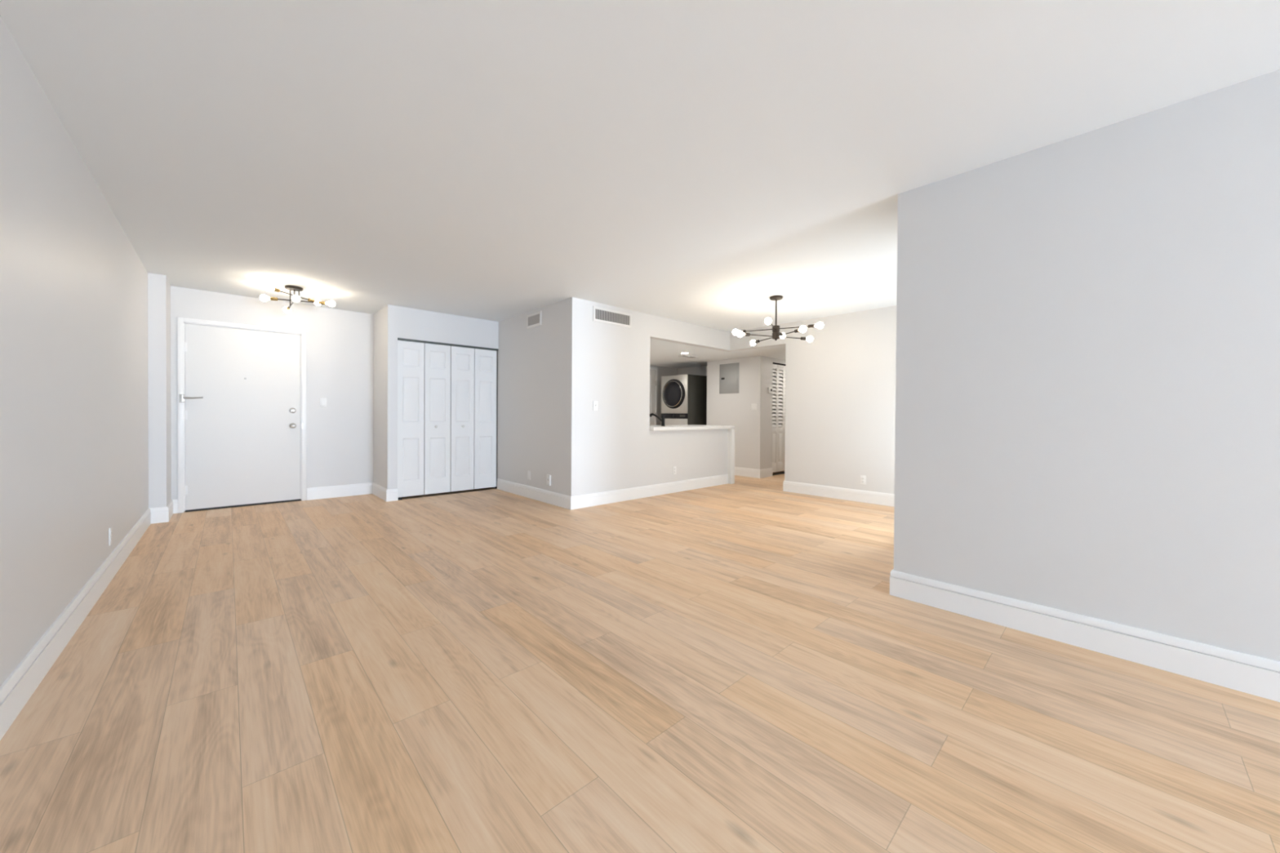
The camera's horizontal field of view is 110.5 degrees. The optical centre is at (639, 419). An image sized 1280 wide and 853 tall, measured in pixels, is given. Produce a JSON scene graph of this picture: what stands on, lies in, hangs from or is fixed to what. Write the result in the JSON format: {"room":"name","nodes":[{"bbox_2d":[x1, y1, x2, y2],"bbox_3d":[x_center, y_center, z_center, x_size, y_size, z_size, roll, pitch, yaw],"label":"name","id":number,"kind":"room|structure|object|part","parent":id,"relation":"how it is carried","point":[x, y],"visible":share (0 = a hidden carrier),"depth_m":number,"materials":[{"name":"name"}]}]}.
{"room":"empty living room","nodes":[
{"label":"empty living room","id":0,"kind":"room"},
{"bbox_2d":[0,15,148,686],"bbox_3d":[0.245,-0.121,-1.187,0.120,2.440,16.130,0,1,-43],"label":"wall","id":1,"kind":"structure","parent":0,"point":[74,389],"depth_m":1.99,"materials":[{"name":"paint"}]},
{"bbox_2d":[0,498,177,740],"bbox_3d":[0.352,1.023,-1.087,0.171,0.152,15.906,0,1,-43],"label":"baseboard","id":2,"kind":"structure","parent":1,"relation":"attached to","point":[17,689],"depth_m":2.03,"materials":[{"name":"paint"}]},
{"bbox_2d":[108,526,111,546],"bbox_3d":[-3.466,0.764,2.907,0.008,0.114,0.070,0,1,-43],"label":"wall outlet","id":3,"kind":"object","parent":1,"relation":"attached to","point":[110,527],"visible":1,"depth_m":2.90,"materials":[{"name":"white plastic"}]},
{"bbox_2d":[147,272,171,508],"bbox_3d":[-4.904,-0.205,4.537,0.120,2.440,0.486,0,1,-43],"label":"wall","id":4,"kind":"structure","parent":0,"point":[158,286],"depth_m":4.37,"materials":[{"name":"paint"}]},
{"bbox_2d":[170,285,457,500],"bbox_3d":[-3.846,-0.210,5.932,3.568,2.440,0.120,0,1,-43],"label":"wall","id":5,"kind":"structure","parent":0,"point":[340,344],"depth_m":5.68,"materials":[{"name":"paint"}]},
{"bbox_2d":[178,323,302,511],"bbox_3d":[-4.605,-0.017,5.177,1.063,2.056,0.178,0,1,-43],"label":"door","id":6,"kind":"structure","parent":5,"relation":"in","point":[242,413],"depth_m":5.14,"materials":[{"name":"paint"}]},
{"bbox_3d":[-4.248,0.077,5.438,0.068,0.068,0.072,0,1,-43],"label":"knob","id":7,"kind":"part","parent":6,"relation":"part of","materials":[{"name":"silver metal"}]},
{"bbox_2d":[177,316,306,513],"bbox_3d":[-4.608,-0.046,5.201,1.116,2.114,0.118,0,1,-43],"label":"door frame","id":8,"kind":"structure","parent":5,"relation":"attached to","point":[181,322],"depth_m":4.85,"materials":[{"name":"paint"}]},
{"bbox_2d":[320,397,326,407],"bbox_3d":[-4.039,-0.216,5.663,0.070,0.114,0.010,0,1,-43],"label":"light switch","id":9,"kind":"object","parent":5,"relation":"attached to","point":[322,401],"visible":1,"depth_m":5.66,"materials":[{"name":"white plastic"}]},
{"bbox_2d":[373,304,498,488],"bbox_3d":[-2.852,-0.207,6.270,1.444,2.440,0.737,0,1,-43],"label":"wall","id":10,"kind":"structure","parent":0,"point":[391,322],"depth_m":5.75,"materials":[{"name":"paint"}]},
{"bbox_2d":[306,482,398,502],"bbox_3d":[-3.609,0.938,5.573,0.845,0.152,0.753,0,1,-43],"label":"baseboard","id":11,"kind":"structure","parent":10,"relation":"attached to","point":[340,491],"depth_m":5.74,"materials":[{"name":"paint"}]},
{"bbox_2d":[397,337,497,351],"bbox_3d":[-2.572,-1.015,6.048,1.332,0.025,0.050,0,1,-43],"label":"track","id":12,"kind":"object","parent":10,"relation":"attached to","point":[398,339],"visible":1,"depth_m":5.99,"materials":[{"name":"metal"}]},
{"bbox_2d":[397,340,450,497],"bbox_3d":[-2.820,-0.007,5.824,0.656,1.988,0.072,0,1,-43],"label":"door","id":13,"kind":"structure","parent":12,"relation":"hanging from","point":[424,369],"depth_m":5.82,"materials":[{"name":"paint"}]},
{"bbox_2d":[450,346,496,491],"bbox_3d":[-2.336,-0.008,6.273,0.650,1.988,0.072,0,1,-43],"label":"door","id":14,"kind":"structure","parent":12,"relation":"hanging from","point":[473,371],"depth_m":6.26,"materials":[{"name":"paint"}]},
{"bbox_2d":[398,351,497,500],"bbox_3d":[-2.581,0.005,6.060,1.333,2.022,0.054,0,1,-43],"label":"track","id":15,"kind":"object","parent":10,"relation":"attached to","point":[400,498],"visible":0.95,"depth_m":6.51,"materials":[{"name":"grey metal"}]},
{"bbox_2d":[479,297,579,496],"bbox_3d":[-1.641,-0.198,6.103,0.103,2.440,2.629,0,1,-43],"label":"wall","id":16,"kind":"structure","parent":0,"point":[538,367],"depth_m":5.61,"materials":[{"name":"paint"}]},
{"bbox_2d":[527,471,530,479],"bbox_3d":[-1.455,0.733,5.823,0.006,0.114,0.070,0,1,-43],"label":"blank plate","id":17,"kind":"object","parent":16,"relation":"attached to","point":[528,472],"visible":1,"depth_m":5.81,"materials":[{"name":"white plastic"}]},
{"bbox_2d":[526,311,541,328],"bbox_3d":[-1.369,-1.280,5.722,0.012,0.180,0.366,0,1,-43],"label":"air vent","id":18,"kind":"object","parent":16,"relation":"in","point":[533,320],"visible":1,"depth_m":5.71,"materials":[{"name":"white metal"}]},
{"bbox_2d":[546,474,551,485],"bbox_3d":[-1.125,0.744,5.455,0.022,0.132,0.086,0,1,-43],"label":"outlet","id":19,"kind":"object","parent":16,"relation":"attached to","point":[548,477],"visible":1,"depth_m":5.44,"materials":[{"name":"white plastic"}]},
{"bbox_2d":[0,471,1279,852],"bbox_3d":[3.632,1.143,1.983,9.220,0.100,16.040,0,1,-43],"label":"floor","id":20,"kind":"structure","parent":0,"point":[735,668],"depth_m":1.67,"materials":[{"name":"brown wood"}]},
{"bbox_2d":[661,373,706,425],"bbox_3d":[0.921,0.068,9.046,0.806,1.890,0.705,0,1,-43],"label":"tower","id":21,"kind":"object","parent":20,"relation":"on","point":[683,397],"visible":0.49,"depth_m":8.75,"materials":[{"name":"metal"}]},
{"bbox_3d":[0.649,-0.506,8.784,0.052,0.499,0.499,0,1,-43],"label":"door glass","id":22,"kind":"part","parent":21,"relation":"part of","materials":[{"name":"black glass"}]},
{"bbox_3d":[0.656,-0.506,8.791,0.040,0.584,0.584,0,1,-43],"label":"dryer door","id":23,"kind":"part","parent":21,"relation":"part of","materials":[{"name":"silver metal"}]},
{"bbox_3d":[0.676,-0.069,8.816,0.021,0.101,0.701,0,1,-43],"label":"control panel","id":24,"kind":"part","parent":21,"relation":"part of","materials":[{"name":"black glass"}]},
{"bbox_2d":[664,418,687,425],"bbox_3d":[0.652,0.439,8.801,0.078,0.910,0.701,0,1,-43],"label":"washer","id":25,"kind":"object","parent":21,"relation":"in","point":[667,421],"depth_m":8.77,"materials":[{"name":"metal"}]},
{"bbox_2d":[649,424,734,484],"bbox_3d":[0.149,0.565,6.463,2.970,0.932,0.860,0,1,-43],"label":"countertop","id":26,"kind":"structure","parent":20,"relation":"on","point":[731,433],"depth_m":7.11,"materials":[{"name":"white stone"}]},
{"bbox_2d":[649,413,666,426],"bbox_3d":[0.260,0.002,6.578,0.060,0.194,0.332,0,1,-43],"label":"kitchen faucet","id":27,"kind":"object","parent":26,"relation":"on","point":[662,420],"visible":0.92,"depth_m":6.48,"materials":[{"name":"black metal"}]},
{"bbox_3d":[0.241,-0.024,6.598,0.036,0.142,0.279,0,1,-43],"label":"spout","id":28,"kind":"part","parent":27,"relation":"part of","materials":[{"name":"black metal"}]},
{"bbox_2d":[649,424,734,431],"bbox_3d":[0.152,0.122,6.460,2.970,0.046,0.860,0,1,-43],"label":"countertop","id":29,"kind":"structure","parent":26,"relation":"on","point":[685,427],"depth_m":6.50,"materials":[{"name":"white stone"}]},
{"bbox_3d":[1.204,0.587,7.444,0.089,0.885,0.860,0,1,-43],"label":"waterfall panel","id":30,"kind":"part","parent":26,"relation":"part of","materials":[{"name":"white stone"}]},
{"bbox_2d":[0,0,1279,332],"bbox_3d":[3.649,-1.397,1.954,9.390,0.100,16.130,0,1,-43],"label":"ceiling","id":31,"kind":"structure","parent":0,"point":[700,162],"depth_m":2.06,"materials":[{"name":"paint"}]},
{"bbox_2d":[259,284,335,313],"bbox_3d":[-3.706,-1.304,4.763,0.611,0.231,0.666,0,1,5],"label":"lamp","id":32,"kind":"object","parent":31,"relation":"attached to","point":[268,287],"visible":1,"depth_m":4.74,"materials":[{"name":"white glass"}]},
{"bbox_3d":[-3.976,-1.286,4.709,0.089,0.072,0.071,0,1,-43],"label":"bulb","id":33,"kind":"part","parent":32,"relation":"part of","materials":[{"name":"white glass"}]},
{"bbox_3d":[-3.742,-1.327,4.475,0.084,0.072,0.079,0,1,-43],"label":"bulb","id":34,"kind":"part","parent":32,"relation":"part of","materials":[{"name":"white glass"}]},
{"bbox_2d":[270,297,278,301],"bbox_3d":[-3.901,-1.285,4.736,0.062,0.037,0.037,0,1,-21],"label":"socket","id":35,"kind":"object","parent":32,"relation":"attached to","point":[271,298],"depth_m":4.72,"materials":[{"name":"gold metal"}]},
{"bbox_2d":[272,287,279,292],"bbox_3d":[-3.733,-1.328,4.555,0.037,0.037,0.062,0,1,7],"label":"socket","id":36,"kind":"object","parent":32,"relation":"attached to","point":[274,289],"depth_m":4.54,"materials":[{"name":"gold metal"}]},
{"bbox_3d":[-3.951,-1.228,4.974,0.071,0.071,0.088,0,1,-43],"label":"bulb","id":37,"kind":"part","parent":32,"relation":"part of","materials":[{"name":"white glass"}]},
{"bbox_3d":[-3.481,-1.220,4.492,0.071,0.071,0.088,0,1,-43],"label":"bulb","id":38,"kind":"part","parent":32,"relation":"part of","materials":[{"name":"white glass"}]},
{"bbox_3d":[-3.672,-1.332,5.051,0.084,0.072,0.079,0,1,-43],"label":"bulb","id":39,"kind":"part","parent":32,"relation":"part of","materials":[{"name":"white glass"}]},
{"bbox_2d":[318,301,325,304],"bbox_3d":[-3.502,-1.284,4.892,0.062,0.037,0.037,0,1,-21],"label":"socket","id":40,"kind":"object","parent":32,"relation":"attached to","point":[319,302],"depth_m":4.88,"materials":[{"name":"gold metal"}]},
{"bbox_3d":[-3.427,-1.284,4.918,0.089,0.072,0.071,0,1,-43],"label":"bulb","id":41,"kind":"part","parent":32,"relation":"part of","materials":[{"name":"white glass"}]},
{"bbox_2d":[732,295,823,346],"bbox_3d":[1.542,-1.141,5.032,0.943,0.494,0.943,0,1,-43],"label":"chandelier","id":42,"kind":"object","parent":31,"relation":"hanging from","point":[776,334],"visible":1,"depth_m":5.00,"materials":[{"name":"black metal"}]},
{"bbox_3d":[1.132,-1.030,5.236,0.071,0.071,0.089,0,1,-43],"label":"bulb","id":43,"kind":"part","parent":42,"relation":"part of","materials":[{"name":"white glass"}]},
{"bbox_3d":[1.106,-0.941,4.894,0.088,0.072,0.071,0,1,-43],"label":"bulb","id":44,"kind":"part","parent":42,"relation":"part of","materials":[{"name":"white glass"}]},
{"bbox_3d":[1.400,-0.944,5.469,0.071,0.072,0.088,0,1,-43],"label":"bulb","id":45,"kind":"part","parent":42,"relation":"part of","materials":[{"name":"white glass"}]},
{"bbox_3d":[1.371,-1.027,5.119,0.309,0.011,0.011,1,1,27],"label":"arm","id":46,"kind":"part","parent":42,"relation":"part of","materials":[{"name":"black metal"}]},
{"bbox_3d":[1.360,-0.940,4.974,0.309,0.011,0.011,0,1,-18],"label":"arm","id":47,"kind":"part","parent":42,"relation":"part of","materials":[{"name":"black metal"}]},
{"bbox_3d":[1.339,-1.023,4.624,0.089,0.071,0.071,0,1,-43],"label":"bulb","id":48,"kind":"part","parent":42,"relation":"part of","materials":[{"name":"white glass"}]},
{"bbox_3d":[1.542,-1.209,5.032,0.017,0.293,0.017,0,1,-43],"label":"hanging rod","id":49,"kind":"part","parent":42,"relation":"part of","materials":[{"name":"black metal"}]},
{"bbox_3d":[1.722,-0.939,5.094,0.309,0.011,0.011,0,1,-18],"label":"arm","id":50,"kind":"part","parent":42,"relation":"part of","materials":[{"name":"black metal"}]},
{"bbox_3d":[1.712,-1.024,4.948,0.309,0.011,0.011,1,1,27],"label":"arm","id":51,"kind":"part","parent":42,"relation":"part of","materials":[{"name":"black metal"}]},
{"bbox_3d":[1.681,-0.935,4.599,0.071,0.072,0.088,0,1,-43],"label":"bulb","id":52,"kind":"part","parent":42,"relation":"part of","materials":[{"name":"white glass"}]},
{"bbox_3d":[1.976,-0.938,5.175,0.088,0.072,0.071,0,1,-43],"label":"bulb","id":53,"kind":"part","parent":42,"relation":"part of","materials":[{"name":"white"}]},
{"bbox_2d":[808,324,813,328],"bbox_3d":[1.874,-1.022,4.867,0.062,0.037,0.037,1,1,27],"label":"socket","id":54,"kind":"object","parent":42,"relation":"attached to","point":[811,326],"depth_m":4.85,"materials":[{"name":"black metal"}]},
{"bbox_3d":[1.951,-1.021,4.832,0.071,0.071,0.089,0,1,-43],"label":"bulb","id":55,"kind":"part","parent":42,"relation":"part of","materials":[{"name":"white glass"}]},
{"bbox_2d":[649,365,677,425],"bbox_3d":[-0.784,-0.067,8.563,4.500,2.147,0.120,0,1,-43],"label":"wall","id":56,"kind":"structure","parent":0,"point":[662,371],"depth_m":9.62,"materials":[{"name":"paint"}]},
{"bbox_2d":[649,369,656,425],"bbox_3d":[0.046,-0.025,9.267,0.768,2.041,0.052,0,1,-43],"label":"door","id":57,"kind":"structure","parent":56,"relation":"in","point":[652,373],"depth_m":9.46,"materials":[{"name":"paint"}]},
{"bbox_2d":[649,367,657,425],"bbox_3d":[0.056,-0.049,9.249,0.875,2.110,0.018,0,1,-43],"label":"door frame","id":58,"kind":"structure","parent":56,"relation":"attached to","point":[651,368],"depth_m":9.51,"materials":[{"name":"paint"}]},
{"bbox_2d":[578,298,786,495],"bbox_3d":[1.080,-0.191,7.362,5.600,2.440,0.773,0,1,-43],"label":"wall","id":59,"kind":"structure","parent":0,"point":[618,449],"depth_m":5.75,"materials":[{"name":"paint"}]},
{"bbox_2d":[593,400,597,410],"bbox_3d":[-0.530,-0.164,5.328,0.070,0.114,0.018,0,1,-43],"label":"light switch","id":60,"kind":"object","parent":59,"relation":"attached to","point":[595,402],"visible":1,"depth_m":5.33,"materials":[{"name":"white plastic"}]},
{"bbox_2d":[592,306,631,328],"bbox_3d":[-0.334,-1.264,5.498,0.614,0.180,0.012,0,1,-43],"label":"air vent","id":61,"kind":"object","parent":59,"relation":"in","point":[602,315],"visible":1,"depth_m":5.49,"materials":[{"name":"white metal"}]},
{"bbox_2d":[497,474,728,510],"bbox_3d":[-0.336,0.949,6.817,3.018,0.152,1.908,0,1,-43],"label":"baseboard","id":62,"kind":"structure","parent":59,"relation":"attached to","point":[568,502],"depth_m":5.78,"materials":[{"name":"paint"}]},
{"bbox_2d":[672,466,676,474],"bbox_3d":[0.491,0.723,6.296,0.070,0.114,0.008,0,1,-43],"label":"wall outlet","id":63,"kind":"object","parent":59,"relation":"attached to","point":[674,468],"visible":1,"depth_m":6.29,"materials":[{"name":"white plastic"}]},
{"bbox_2d":[734,466,772,478],"bbox_3d":[1.847,0.950,8.360,0.411,0.152,1.199,0,1,-43],"label":"baseboard","id":64,"kind":"structure","parent":59,"relation":"attached to","point":[752,473],"depth_m":7.95,"materials":[{"name":"paint"}]},
{"bbox_2d":[768,387,773,393],"bbox_3d":[2.344,-0.523,7.984,0.124,0.100,0.027,0,1,-43],"label":"thermostat","id":65,"kind":"object","parent":59,"relation":"attached to","point":[770,389],"visible":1,"depth_m":7.97,"materials":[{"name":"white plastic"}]},
{"bbox_2d":[772,362,786,475],"bbox_3d":[2.711,-0.007,8.413,0.930,2.074,0.040,0,1,-43],"label":"track","id":66,"kind":"object","parent":59,"relation":"attached to","point":[775,363],"visible":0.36,"depth_m":8.27,"materials":[{"name":"white metal"}]},
{"bbox_2d":[771,364,784,472],"bbox_3d":[2.543,-0.019,8.257,0.459,1.990,0.030,0,1,-43],"label":"door","id":67,"kind":"structure","parent":66,"relation":"hanging from","point":[777,461],"depth_m":8.26,"materials":[{"name":"paint"}]},
{"bbox_2d":[783,365,785,471],"bbox_3d":[2.881,-0.020,8.570,0.459,1.990,0.030,0,1,-43],"label":"door","id":68,"kind":"structure","parent":66,"relation":"hanging from","point":[784,366],"depth_m":8.42,"materials":[{"name":"paint"}]},
{"bbox_2d":[677,365,706,376],"bbox_3d":[1.305,-0.062,9.546,0.100,2.147,1.280,0,1,-43],"label":"wall","id":69,"kind":"structure","parent":0,"point":[698,371],"depth_m":9.61,"materials":[{"name":"paint"}]},
{"bbox_2d":[649,338,786,368],"bbox_3d":[0.801,-1.182,7.661,5.600,0.120,3.575,0,1,-43],"label":"ceiling","id":70,"kind":"structure","parent":0,"point":[662,353],"depth_m":7.62,"materials":[{"name":"paint"}]},
{"bbox_2d":[678,355,697,358],"bbox_3d":[0.862,-1.118,7.919,0.360,0.012,0.160,0,1,-43],"label":"ceiling light","id":71,"kind":"object","parent":70,"relation":"in","point":[683,356],"visible":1,"depth_m":7.88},
{"bbox_2d":[706,355,764,469],"bbox_3d":[1.944,-0.048,8.453,0.650,2.147,1.193,0,1,-43],"label":"wall","id":72,"kind":"structure","parent":0,"point":[735,410],"depth_m":8.04,"materials":[{"name":"paint"}]},
{"bbox_2d":[719,362,738,394],"bbox_3d":[1.655,-0.761,8.270,0.020,0.556,0.436,0,1,-43],"label":"electrical panel","id":73,"kind":"object","parent":72,"relation":"attached to","point":[728,373],"visible":1,"depth_m":8.26,"materials":[{"name":"grey metal"}]},
{"bbox_2d":[751,404,756,409],"bbox_3d":[2.024,-0.222,7.881,0.010,0.114,0.116,0,1,-43],"label":"light switch","id":74,"kind":"object","parent":72,"relation":"attached to","point":[753,406],"visible":1,"depth_m":7.88,"materials":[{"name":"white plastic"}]},
{"bbox_2d":[778,369,785,424],"bbox_3d":[2.870,-0.199,9.623,0.100,2.440,3.855,0,1,-43],"label":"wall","id":75,"kind":"structure","parent":0,"point":[779,370],"depth_m":9.43,"materials":[{"name":"paint"}]},
{"bbox_2d":[729,305,896,493],"bbox_3d":[2.671,-0.168,5.939,0.120,2.440,3.477,0,1,-43],"label":"wall","id":76,"kind":"structure","parent":0,"point":[840,384],"depth_m":5.87,"materials":[{"name":"paint"}]},
{"bbox_2d":[782,480,894,506],"bbox_3d":[2.825,0.981,5.526,0.338,0.152,2.406,0,1,-40],"label":"baseboard","id":77,"kind":"structure","parent":76,"relation":"attached to","point":[853,495],"depth_m":5.85,"materials":[{"name":"paint"}]},
{"bbox_2d":[860,475,866,484],"bbox_3d":[2.844,0.771,5.660,0.008,0.114,0.070,0,1,-43],"label":"wall outlet","id":78,"kind":"object","parent":76,"relation":"attached to","point":[863,478],"visible":1,"depth_m":5.66,"materials":[{"name":"white plastic"}]},
{"bbox_2d":[893,69,1279,661],"bbox_3d":[6.016,-0.095,0.073,2.957,2.440,9.925,0,1,-43],"label":"wall","id":79,"kind":"structure","parent":0,"point":[1087,367],"depth_m":2.05,"materials":[{"name":"paint"}]},
{"bbox_2d":[889,568,1279,702],"bbox_3d":[5.250,1.050,-0.610,0.935,0.152,9.941,0,1,-43],"label":"baseboard","id":80,"kind":"structure","parent":79,"relation":"attached to","point":[1251,674],"depth_m":2.04,"materials":[{"name":"paint"}]}
]}

